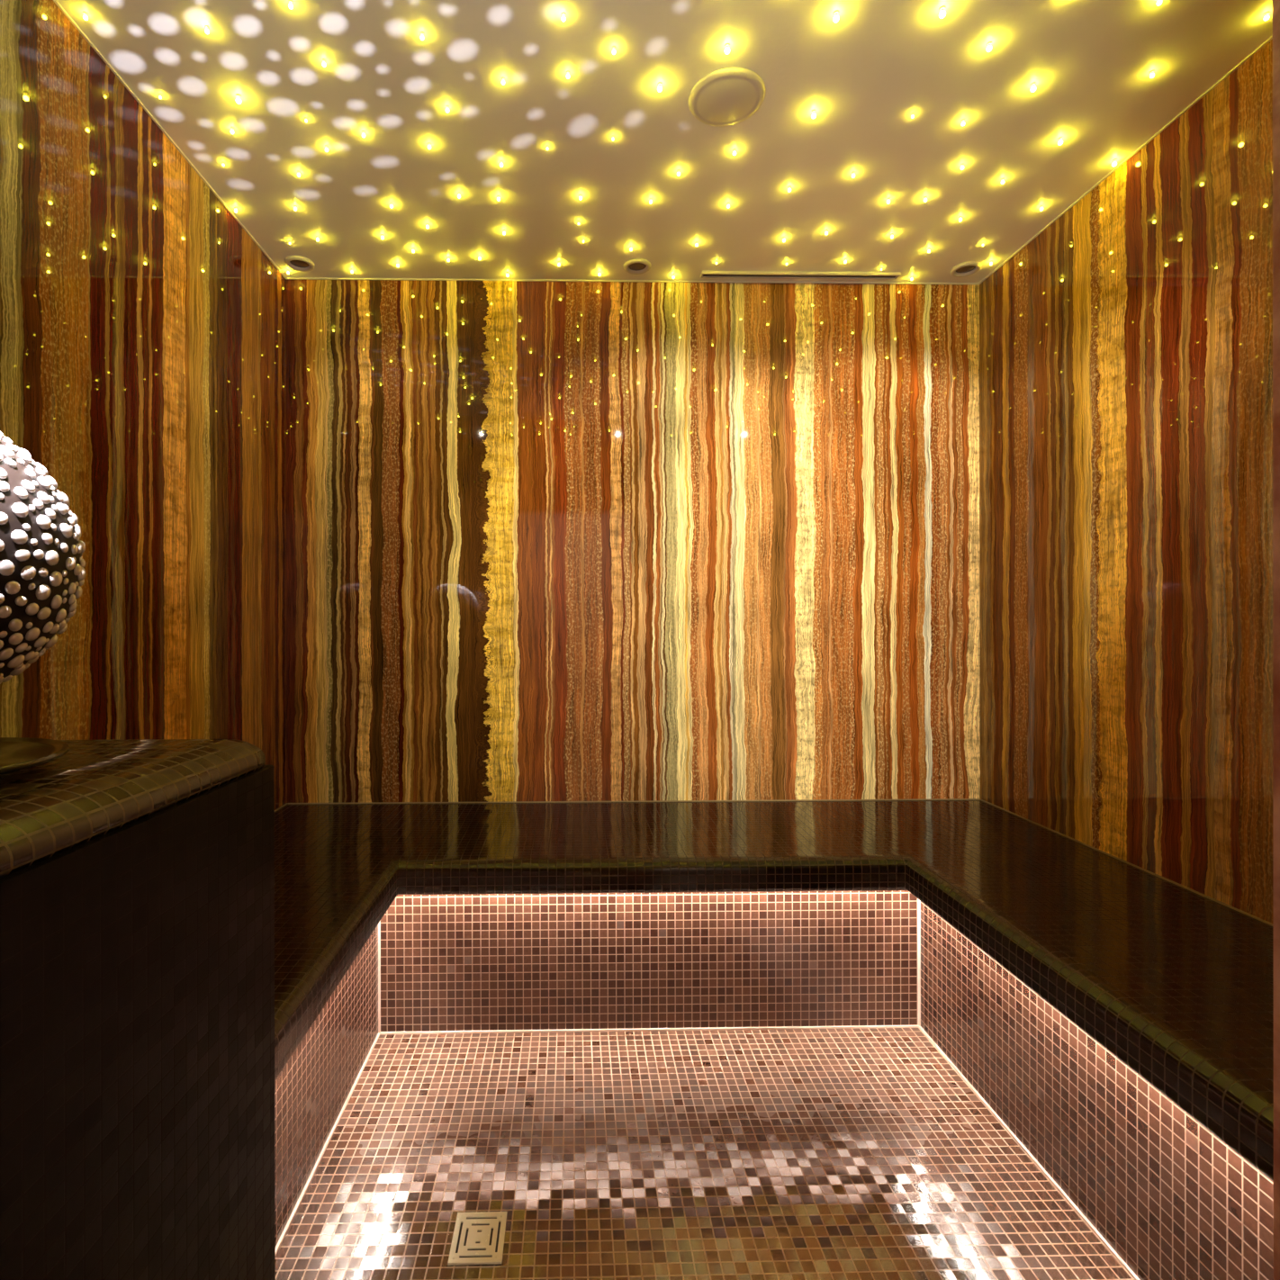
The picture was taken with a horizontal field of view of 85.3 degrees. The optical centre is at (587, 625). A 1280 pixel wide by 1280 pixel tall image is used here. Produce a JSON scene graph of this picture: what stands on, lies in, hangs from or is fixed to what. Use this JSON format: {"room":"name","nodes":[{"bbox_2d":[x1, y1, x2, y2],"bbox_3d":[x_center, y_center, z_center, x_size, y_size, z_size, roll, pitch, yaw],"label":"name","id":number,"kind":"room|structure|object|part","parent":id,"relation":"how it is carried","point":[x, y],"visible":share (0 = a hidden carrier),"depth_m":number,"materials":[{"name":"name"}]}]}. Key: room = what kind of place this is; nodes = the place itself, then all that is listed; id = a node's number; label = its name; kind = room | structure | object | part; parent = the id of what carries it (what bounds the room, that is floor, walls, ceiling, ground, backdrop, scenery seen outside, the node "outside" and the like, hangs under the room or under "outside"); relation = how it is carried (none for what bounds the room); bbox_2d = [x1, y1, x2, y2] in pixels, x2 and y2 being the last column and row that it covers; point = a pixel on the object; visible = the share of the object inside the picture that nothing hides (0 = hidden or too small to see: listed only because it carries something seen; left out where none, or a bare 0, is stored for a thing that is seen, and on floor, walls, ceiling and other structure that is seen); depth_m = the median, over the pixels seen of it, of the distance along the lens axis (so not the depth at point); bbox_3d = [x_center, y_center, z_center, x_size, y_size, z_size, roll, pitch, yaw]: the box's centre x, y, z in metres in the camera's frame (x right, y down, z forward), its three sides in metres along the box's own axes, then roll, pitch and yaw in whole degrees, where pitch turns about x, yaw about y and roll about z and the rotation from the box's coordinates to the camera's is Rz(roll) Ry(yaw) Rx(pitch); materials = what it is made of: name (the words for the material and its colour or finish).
{"room":"spa","nodes":[
{"label":"spa","id":0,"kind":"room"},
{"bbox_2d":[0,0,286,810],"bbox_3d":[-1.168,-0.050,1.489,0.120,2.503,2.222,0,0,-1],"label":"wall","id":1,"kind":"structure","parent":0,"point":[142,327],"depth_m":1.71,"materials":[{"name":"stone"}]},
{"bbox_2d":[53,0,286,279],"bbox_3d":[-1.107,-1.299,1.486,0.005,0.004,2.217,0,0,-1],"label":"trim","id":2,"kind":"structure","parent":1,"relation":"attached to","point":[56,2],"depth_m":1.78,"materials":[{"name":"beige"}]},
{"bbox_2d":[285,279,980,802],"bbox_3d":[0.185,-0.053,2.686,2.870,2.503,0.120,0,0,-1],"label":"wall","id":3,"kind":"structure","parent":0,"point":[545,541],"depth_m":2.63,"materials":[{"name":"stone"}]},
{"bbox_2d":[286,277,978,284],"bbox_3d":[0.184,-1.302,2.622,2.630,0.004,0.005,0,0,-1],"label":"trim","id":4,"kind":"structure","parent":3,"relation":"attached to","point":[286,277],"depth_m":2.62,"materials":[{"name":"beige"}]},
{"bbox_2d":[287,798,979,804],"bbox_3d":[0.187,0.666,2.624,2.620,0.004,0.004,0,0,-1],"label":"trim","id":5,"kind":"structure","parent":3,"relation":"attached to","point":[924,798],"depth_m":2.62,"materials":[{"name":"brown"}]},
{"bbox_2d":[56,0,1272,282],"bbox_3d":[0.231,-1.362,0.194,2.870,0.120,5.102,0,0,-1],"label":"ceiling","id":6,"kind":"structure","parent":0,"point":[864,74],"depth_m":1.78,"materials":[{"name":"paint"}]},
{"bbox_2d":[82,11,88,20],"bbox_3d":[-1.066,-1.294,1.474,0.008,0.014,0.008,0,0,-1],"label":"recessed light","id":7,"kind":"object","parent":6,"relation":"in","point":[85,14],"visible":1,"depth_m":1.47,"materials":[{"name":"beige paint"}]},
{"bbox_2d":[204,25,209,34],"bbox_3d":[-0.827,-1.294,1.507,0.009,0.014,0.009,0,0,-1],"label":"recessed light","id":8,"kind":"object","parent":6,"relation":"in","point":[206,27],"visible":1,"depth_m":1.50,"materials":[{"name":"beige paint"}]},
{"bbox_2d":[235,94,241,103],"bbox_3d":[-0.857,-1.292,1.703,0.012,0.019,0.012,0,0,-1],"label":"recessed light","id":9,"kind":"object","parent":6,"relation":"in","point":[238,100],"visible":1,"depth_m":1.70,"materials":[{"name":"beige paint"}]},
{"bbox_2d":[288,0,293,9],"bbox_3d":[-0.619,-1.295,1.446,0.009,0.014,0.009,0,0,-1],"label":"recessed light","id":10,"kind":"object","parent":6,"relation":"in","point":[291,2],"visible":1,"depth_m":1.44,"materials":[{"name":"beige paint"}]},
{"bbox_2d":[284,255,314,271],"bbox_3d":[-1.032,-1.297,2.489,0.100,0.010,0.100,0,0,-1],"label":"recessed light","id":11,"kind":"object","parent":6,"relation":"in","point":[298,263],"visible":1,"depth_m":2.49,"materials":[{"name":"beige paint"}]},
{"bbox_2d":[322,58,325,67],"bbox_3d":[-0.606,-1.295,1.597,0.009,0.014,0.009,0,0,-1],"label":"recessed light","id":12,"kind":"object","parent":6,"relation":"in","point":[323,59],"visible":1,"depth_m":1.59,"materials":[{"name":"beige paint"}]},
{"bbox_2d":[420,31,423,40],"bbox_3d":[-0.363,-1.295,1.524,0.009,0.014,0.009,0,0,-1],"label":"recessed light","id":13,"kind":"object","parent":6,"relation":"in","point":[421,32],"visible":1,"depth_m":1.52,"materials":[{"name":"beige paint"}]},
{"bbox_2d":[501,77,504,84],"bbox_3d":[-0.200,-1.296,1.651,0.009,0.014,0.009,0,0,-1],"label":"recessed light","id":14,"kind":"object","parent":6,"relation":"in","point":[502,78],"visible":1,"depth_m":1.65,"materials":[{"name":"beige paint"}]},
{"bbox_2d":[561,12,565,21],"bbox_3d":[-0.050,-1.296,1.478,0.009,0.014,0.009,0,0,-1],"label":"recessed light","id":15,"kind":"object","parent":6,"relation":"in","point":[563,13],"visible":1,"depth_m":1.48,"materials":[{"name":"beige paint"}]},
{"bbox_2d":[612,45,615,54],"bbox_3d":[0.060,-1.296,1.563,0.009,0.014,0.009,0,0,-1],"label":"recessed light","id":16,"kind":"object","parent":6,"relation":"in","point":[613,47],"visible":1,"depth_m":1.56,"materials":[{"name":"beige paint"}]},
{"bbox_2d":[623,258,650,274],"bbox_3d":[0.182,-1.299,2.512,0.100,0.010,0.100,0,0,-1],"label":"recessed light","id":17,"kind":"object","parent":6,"relation":"in","point":[635,265],"visible":1,"depth_m":2.51,"materials":[{"name":"beige paint"}]},
{"bbox_2d":[657,81,662,91],"bbox_3d":[0.175,-1.294,1.668,0.011,0.018,0.011,0,0,-1],"label":"recessed light","id":18,"kind":"object","parent":6,"relation":"in","point":[659,88],"visible":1,"depth_m":1.67,"materials":[{"name":"beige paint"}]},
{"bbox_2d":[688,66,765,126],"bbox_3d":[0.344,-1.298,1.711,0.186,0.011,0.186,0,0,-1],"label":"ceiling vent","id":19,"kind":"object","parent":6,"relation":"attached to","point":[725,96],"visible":1,"depth_m":1.69,"materials":[{"name":"beige paint"}]},
{"bbox_2d":[724,43,730,54],"bbox_3d":[0.315,-1.294,1.556,0.012,0.019,0.012,0,0,-1],"label":"recessed light","id":20,"kind":"object","parent":6,"relation":"in","point":[727,45],"visible":1,"depth_m":1.55,"materials":[{"name":"beige paint"}]},
{"bbox_2d":[700,270,900,279],"bbox_3d":[0.791,-1.300,2.575,0.736,0.010,0.040,0,0,-1],"label":"ceiling vent","id":21,"kind":"object","parent":6,"relation":"in","point":[775,274],"visible":1,"depth_m":2.56,"materials":[{"name":"white metal"}]},
{"bbox_2d":[811,109,816,118],"bbox_3d":[0.575,-1.295,1.757,0.011,0.018,0.011,0,0,-1],"label":"recessed light","id":22,"kind":"object","parent":6,"relation":"in","point":[814,115],"visible":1,"depth_m":1.75,"materials":[{"name":"beige paint"}]},
{"bbox_2d":[833,9,838,22],"bbox_3d":[0.530,-1.294,1.474,0.012,0.020,0.012,0,0,-1],"label":"recessed light","id":23,"kind":"object","parent":6,"relation":"in","point":[835,13],"visible":1,"depth_m":1.47,"materials":[{"name":"beige paint"}]},
{"bbox_2d":[938,5,946,18],"bbox_3d":[0.750,-1.294,1.464,0.012,0.020,0.012,0,0,-1],"label":"recessed light","id":24,"kind":"object","parent":6,"relation":"in","point":[942,13],"visible":1,"depth_m":1.46,"materials":[{"name":"beige paint"}]},
{"bbox_2d":[950,261,981,277],"bbox_3d":[1.385,-1.301,2.535,0.100,0.010,0.100,0,0,-1],"label":"recessed light","id":25,"kind":"object","parent":6,"relation":"in","point":[966,268],"visible":1,"depth_m":2.53,"materials":[{"name":"beige paint"}]},
{"bbox_2d":[986,41,991,51],"bbox_3d":[0.901,-1.296,1.553,0.011,0.018,0.011,0,0,-1],"label":"recessed light","id":26,"kind":"object","parent":6,"relation":"in","point":[989,48],"visible":1,"depth_m":1.55,"materials":[{"name":"beige paint"}]},
{"bbox_2d":[1030,81,1036,91],"bbox_3d":[1.075,-1.296,1.670,0.011,0.018,0.011,0,0,-1],"label":"recessed light","id":27,"kind":"object","parent":6,"relation":"in","point":[1033,88],"visible":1,"depth_m":1.67,"materials":[{"name":"beige paint"}]},
{"bbox_2d":[1057,136,1063,144],"bbox_3d":[1.268,-1.296,1.857,0.011,0.018,0.011,0,0,-1],"label":"recessed light","id":28,"kind":"object","parent":6,"relation":"in","point":[1060,141],"visible":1,"depth_m":1.85,"materials":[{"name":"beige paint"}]},
{"bbox_2d":[1111,158,1117,166],"bbox_3d":[1.479,-1.297,1.944,0.011,0.018,0.011,0,0,-1],"label":"recessed light","id":29,"kind":"object","parent":6,"relation":"in","point":[1114,163],"visible":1,"depth_m":1.94,"materials":[{"name":"beige paint"}]},
{"bbox_2d":[1149,69,1154,78],"bbox_3d":[1.331,-1.298,1.632,0.009,0.015,0.009,0,0,-1],"label":"recessed light","id":30,"kind":"object","parent":6,"relation":"in","point":[1151,72],"visible":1,"depth_m":1.63,"materials":[{"name":"beige paint"}]},
{"bbox_2d":[1156,0,1162,5],"bbox_3d":[1.190,-1.298,1.441,0.009,0.014,0.009,0,0,-1],"label":"recessed light","id":31,"kind":"object","parent":6,"relation":"in","point":[1159,2],"visible":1,"depth_m":1.44,"materials":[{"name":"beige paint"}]},
{"bbox_2d":[1263,11,1269,20],"bbox_3d":[1.449,-1.298,1.478,0.009,0.014,0.009,0,0,-1],"label":"recessed light","id":32,"kind":"object","parent":6,"relation":"in","point":[1266,14],"visible":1,"depth_m":1.48,"materials":[{"name":"beige paint"}]},
{"bbox_2d":[275,1027,1134,1279],"bbox_3d":[0.235,1.261,0.196,2.870,0.120,5.102,0,0,-1],"label":"floor","id":33,"kind":"structure","parent":0,"point":[863,1153],"depth_m":1.54,"materials":[{"name":"brown tile"}]},
{"bbox_2d":[0,739,275,1279],"bbox_3d":[-0.797,0.691,0.770,0.588,1.022,0.766,0,0,-1],"label":"plinth","id":34,"kind":"object","parent":33,"relation":"on","point":[137,876],"visible":0.98,"depth_m":0.81,"materials":[{"name":"tile"}]},
{"bbox_2d":[0,431,85,775],"bbox_3d":[-0.801,-0.043,0.795,0.366,0.445,0.367,0,0,-43],"label":"decorative sculpture","id":35,"kind":"object","parent":34,"relation":"on","point":[42,564],"visible":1,"depth_m":0.80,"materials":[{"name":"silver metal"}]},
{"bbox_3d":[-0.800,0.142,0.795,0.332,0.074,0.332,0,0,-1],"label":"dish","id":36,"kind":"part","parent":35,"relation":"part of","materials":[{"name":"brown"}]},
{"bbox_2d":[447,1211,507,1265],"bbox_3d":[-0.212,1.198,1.357,0.101,0.005,0.112,0,0,-1],"label":"floor drain","id":37,"kind":"object","parent":33,"relation":"on","point":[478,1238],"visible":1,"depth_m":1.35,"materials":[{"name":"beige"}]},
{"bbox_2d":[274,800,1273,1279],"bbox_3d":[0.209,0.934,1.516,2.628,0.531,2.219,0,0,-1],"label":"bench","id":38,"kind":"object","parent":33,"relation":"on","point":[1114,1017],"visible":0.89,"depth_m":1.94,"materials":[{"name":"tile"}]},
{"bbox_3d":[0.209,0.687,1.516,2.628,0.035,2.219,0,0,-1],"label":"seat","id":39,"kind":"part","parent":38,"relation":"part of","materials":[{"name":"stone"}]},
{"bbox_2d":[979,38,1273,924],"bbox_3d":[1.582,-0.054,1.541,0.120,2.503,2.222,0,0,-1],"label":"wall","id":40,"kind":"structure","parent":0,"point":[1126,348],"depth_m":1.88,"materials":[{"name":"stone"}]},
{"bbox_2d":[978,35,1272,284],"bbox_3d":[1.518,-1.303,1.537,0.005,0.004,2.217,0,0,-1],"label":"trim","id":41,"kind":"structure","parent":40,"relation":"attached to","point":[1271,37],"depth_m":1.88,"materials":[{"name":"beige"}]},
{"bbox_2d":[979,798,1273,926],"bbox_3d":[1.522,0.665,1.539,0.004,0.004,2.218,0,0,-1],"label":"trim","id":42,"kind":"structure","parent":40,"relation":"attached to","point":[1081,842],"depth_m":1.88,"materials":[{"name":"brown"}]},
{"bbox_3d":[0.230,-0.051,0.324,2.870,2.503,0.160,0,0,-1],"label":"wall","id":43,"kind":"structure","parent":0,"visible":0},
{"bbox_2d":[1272,0,1279,1279],"bbox_3d":[0.411,0.200,0.328,0.003,2.000,0.168,0,0,-1],"label":"trim","id":44,"kind":"structure","parent":43,"relation":"attached to","point":[1275,3],"depth_m":0.41,"materials":[{"name":"stone"}]}
]}

